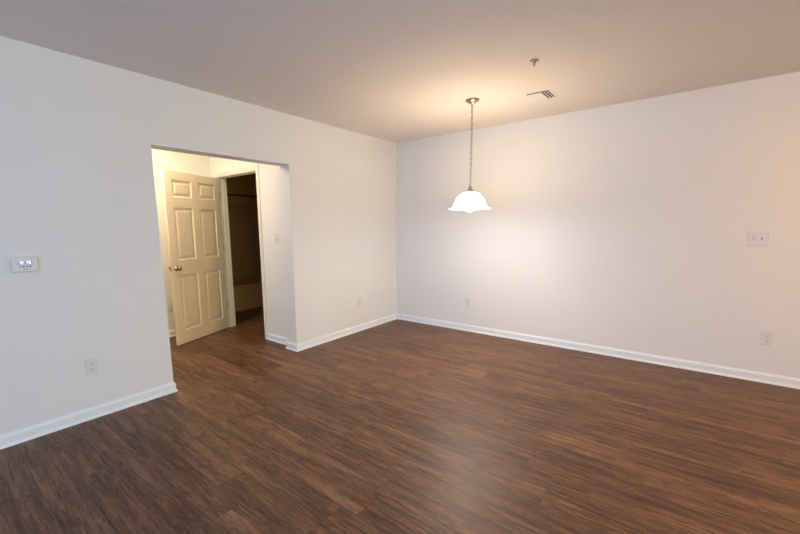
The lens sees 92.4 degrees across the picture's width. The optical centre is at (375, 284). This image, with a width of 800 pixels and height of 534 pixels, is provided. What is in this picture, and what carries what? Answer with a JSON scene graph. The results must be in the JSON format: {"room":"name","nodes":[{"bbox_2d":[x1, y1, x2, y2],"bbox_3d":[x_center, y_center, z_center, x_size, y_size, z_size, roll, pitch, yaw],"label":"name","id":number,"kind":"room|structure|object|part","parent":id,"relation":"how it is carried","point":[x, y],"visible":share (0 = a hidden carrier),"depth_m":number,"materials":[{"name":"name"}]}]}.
{"room":"empty dining room","nodes":[
{"label":"empty dining room","id":0,"kind":"room"},
{"bbox_2d":[151,149,209,329],"bbox_3d":[-3.232,-0.478,4.134,0.100,2.532,3.077,6,11,39],"label":"wall","id":1,"kind":"structure","parent":0,"point":[162,159],"depth_m":4.81,"materials":[{"name":"white paint"}]},
{"bbox_2d":[167,302,172,311],"bbox_3d":[-2.632,0.285,4.901,0.010,0.116,0.072,6,11,39],"label":"wall outlet","id":2,"kind":"object","parent":1,"relation":"attached to","point":[170,304],"visible":0.94,"depth_m":4.90,"materials":[{"name":"white plastic"}]},
{"bbox_2d":[169,329,175,336],"bbox_3d":[-3.172,0.736,4.280,0.021,0.086,3.077,6,11,39],"label":"baseboard","id":3,"kind":"structure","parent":1,"relation":"attached to","point":[172,333],"depth_m":4.94,"materials":[{"name":"white paint"}]},
{"bbox_2d":[0,36,396,434],"bbox_3d":[-1.839,-0.337,3.096,0.165,2.532,6.600,6,11,39],"label":"wall","id":4,"kind":"structure","parent":0,"point":[78,135],"depth_m":2.87,"materials":[{"name":"white paint"}]},
{"bbox_2d":[9,256,38,272],"bbox_3d":[-2.251,-0.129,2.453,0.028,0.096,0.133,6,11,39],"label":"thermostat","id":5,"kind":"object","parent":4,"relation":"attached to","point":[18,264],"visible":1,"depth_m":2.44,"materials":[{"name":"white plastic"}]},
{"bbox_2d":[0,382,177,449],"bbox_3d":[-2.838,1.072,2.042,0.207,0.086,3.376,6,11,39],"label":"baseboard","id":6,"kind":"structure","parent":4,"relation":"attached to","point":[9,439],"depth_m":2.76,"materials":[{"name":"white paint"}]},
{"bbox_2d":[85,358,97,374],"bbox_3d":[-2.073,0.598,2.791,0.010,0.116,0.072,6,11,39],"label":"wall outlet","id":7,"kind":"object","parent":4,"relation":"attached to","point":[91,365],"visible":1,"depth_m":2.79,"materials":[{"name":"white plastic"}]},
{"bbox_2d":[267,313,396,351],"bbox_3d":[-0.541,0.563,5.221,0.681,0.086,1.929,6,11,39],"label":"baseboard","id":8,"kind":"structure","parent":4,"relation":"attached to","point":[304,345],"depth_m":4.70,"materials":[{"name":"white paint"}]},
{"bbox_2d":[358,297,361,306],"bbox_3d":[-0.214,0.232,5.063,0.010,0.116,0.072,6,11,39],"label":"wall outlet","id":9,"kind":"object","parent":4,"relation":"attached to","point":[359,299],"visible":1,"depth_m":5.06,"materials":[{"name":"white plastic"}]},
{"bbox_2d":[226,174,256,203],"bbox_3d":[-2.748,-0.909,6.936,0.100,2.532,1.703,6,11,39],"label":"wall","id":10,"kind":"structure","parent":0,"point":[246,184],"depth_m":7.08,"materials":[{"name":"brown paint"}]},
{"bbox_2d":[209,157,286,337],"bbox_3d":[-2.148,-0.667,5.298,3.115,2.532,0.120,6,11,39],"label":"wall","id":11,"kind":"structure","parent":0,"point":[269,175],"depth_m":4.51,"materials":[{"name":"white paint"}]},
{"bbox_2d":[160,169,228,344],"bbox_3d":[-2.216,-0.342,4.803,0.173,2.018,0.920,2,9,19],"label":"door","id":12,"kind":"structure","parent":11,"relation":"in","point":[192,209],"depth_m":4.71,"materials":[{"name":"beige paint"}]},
{"bbox_3d":[-2.289,-0.188,4.441,0.069,0.064,0.064,2,9,19],"label":"knob","id":13,"kind":"part","parent":12,"relation":"part of","materials":[{"name":"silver metal"}]},
{"bbox_2d":[214,165,267,338],"bbox_3d":[-1.713,-0.406,4.976,1.002,2.102,0.140,6,11,39],"label":"door frame","id":14,"kind":"structure","parent":11,"relation":"attached to","point":[223,175],"depth_m":5.13,"materials":[{"name":"white paint"}]},
{"bbox_2d":[274,234,278,243],"bbox_3d":[-1.157,-0.529,4.418,0.072,0.116,0.018,6,11,39],"label":"light switch","id":15,"kind":"object","parent":11,"relation":"attached to","point":[276,241],"visible":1,"depth_m":4.42,"materials":[{"name":"white plastic"}]},
{"bbox_2d":[0,306,799,533],"bbox_3d":[-0.585,1.101,2.302,9.780,0.100,7.000,6,11,39],"label":"floor","id":16,"kind":"structure","parent":0,"point":[397,426],"depth_m":2.41,"materials":[{"name":"brown wood"}]},
{"bbox_2d":[228,203,262,311],"bbox_3d":[-2.445,-0.515,6.686,0.749,1.820,1.601,6,11,39],"label":"bathtub","id":17,"kind":"object","parent":16,"relation":"on","point":[243,218],"visible":0.14,"depth_m":7.12,"materials":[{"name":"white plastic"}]},
{"bbox_2d":[233,276,262,311],"bbox_3d":[-2.436,0.172,6.790,0.748,0.430,1.599,6,11,39],"label":"tub basin","id":18,"kind":"object","parent":17,"relation":"in","point":[248,294],"depth_m":6.60,"materials":[{"name":"white plastic"}]},
{"bbox_3d":[-2.413,-0.523,7.267,0.035,0.540,0.330,6,11,39],"label":"moulded panel","id":19,"kind":"part","parent":17,"relation":"part of","materials":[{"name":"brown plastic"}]},
{"bbox_2d":[0,0,799,142],"bbox_3d":[-0.615,-1.501,1.907,9.780,0.100,7.000,6,11,39],"label":"ceiling","id":20,"kind":"structure","parent":0,"point":[395,71],"depth_m":2.52,"materials":[{"name":"white paint"}]},
{"bbox_2d":[450,98,489,211],"bbox_3d":[0.904,-1.212,3.637,0.392,1.023,0.392,6,11,39],"label":"pendant light","id":21,"kind":"object","parent":20,"relation":"hanging from","point":[470,200],"visible":1,"depth_m":3.59,"materials":[{"name":"white glass"}]},
{"bbox_3d":[0.908,-0.812,3.697,0.392,0.158,0.392,6,11,39],"label":"lamp shade","id":22,"kind":"part","parent":21,"relation":"part of","materials":[{"name":"white glass"}]},
{"bbox_3d":[0.903,-1.303,3.623,0.017,0.771,0.017,-5,10,-25],"label":"chain","id":23,"kind":"part","parent":21,"relation":"part of","materials":[{"name":"silver metal"}]},
{"bbox_2d":[530,59,538,65],"bbox_3d":[1.126,-1.575,2.723,0.060,0.036,0.060,6,11,39],"label":"sprinkler head","id":24,"kind":"object","parent":20,"relation":"attached to","point":[534,61],"visible":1,"depth_m":2.71},
{"bbox_2d":[523,88,558,101],"bbox_3d":[1.488,-1.704,3.454,0.230,0.010,0.290,6,11,39],"label":"ceiling vent","id":25,"kind":"object","parent":20,"relation":"in","point":[543,94],"visible":1,"depth_m":3.44,"materials":[{"name":"white metal"}]},
{"bbox_2d":[396,72,799,377],"bbox_3d":[2.684,-0.487,3.746,6.365,2.532,0.120,6,11,39],"label":"wall","id":26,"kind":"structure","parent":0,"point":[623,226],"depth_m":3.81,"materials":[{"name":"white paint"}]},
{"bbox_2d":[465,297,470,306],"bbox_3d":[1.200,0.230,4.992,0.072,0.116,0.010,6,11,39],"label":"wall outlet","id":27,"kind":"object","parent":26,"relation":"attached to","point":[467,300],"visible":1,"depth_m":4.99,"materials":[{"name":"white plastic"}]},
{"bbox_2d":[397,313,799,388],"bbox_3d":[2.718,0.737,3.824,6.200,0.086,0.021,6,11,39],"label":"baseboard","id":28,"kind":"structure","parent":26,"relation":"attached to","point":[791,382],"depth_m":3.93,"materials":[{"name":"white paint"}]},
{"bbox_2d":[747,231,768,245],"bbox_3d":[3.225,-0.389,3.230,0.126,0.126,0.018,6,11,39],"label":"light switch","id":29,"kind":"object","parent":26,"relation":"attached to","point":[755,238],"visible":1,"depth_m":3.23,"materials":[{"name":"white plastic"}]},
{"bbox_2d":[760,331,773,344],"bbox_3d":[3.345,0.459,3.273,0.072,0.116,0.010,6,11,39],"label":"wall outlet","id":30,"kind":"object","parent":26,"relation":"attached to","point":[766,337],"visible":1,"depth_m":3.27,"materials":[{"name":"white plastic"}]},
{"bbox_3d":[-1.033,-0.875,6.582,3.015,2.532,0.100,6,11,39],"label":"wall","id":31,"kind":"structure","parent":0,"visible":0},
{"bbox_2d":[227,194,256,197],"bbox_3d":[-2.164,-1.462,6.304,0.031,0.031,1.603,6,11,39],"label":"shower rod","id":32,"kind":"object","parent":31,"relation":"attached to","point":[227,194],"visible":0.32,"depth_m":6.25,"materials":[{"name":"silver metal"}]}
]}

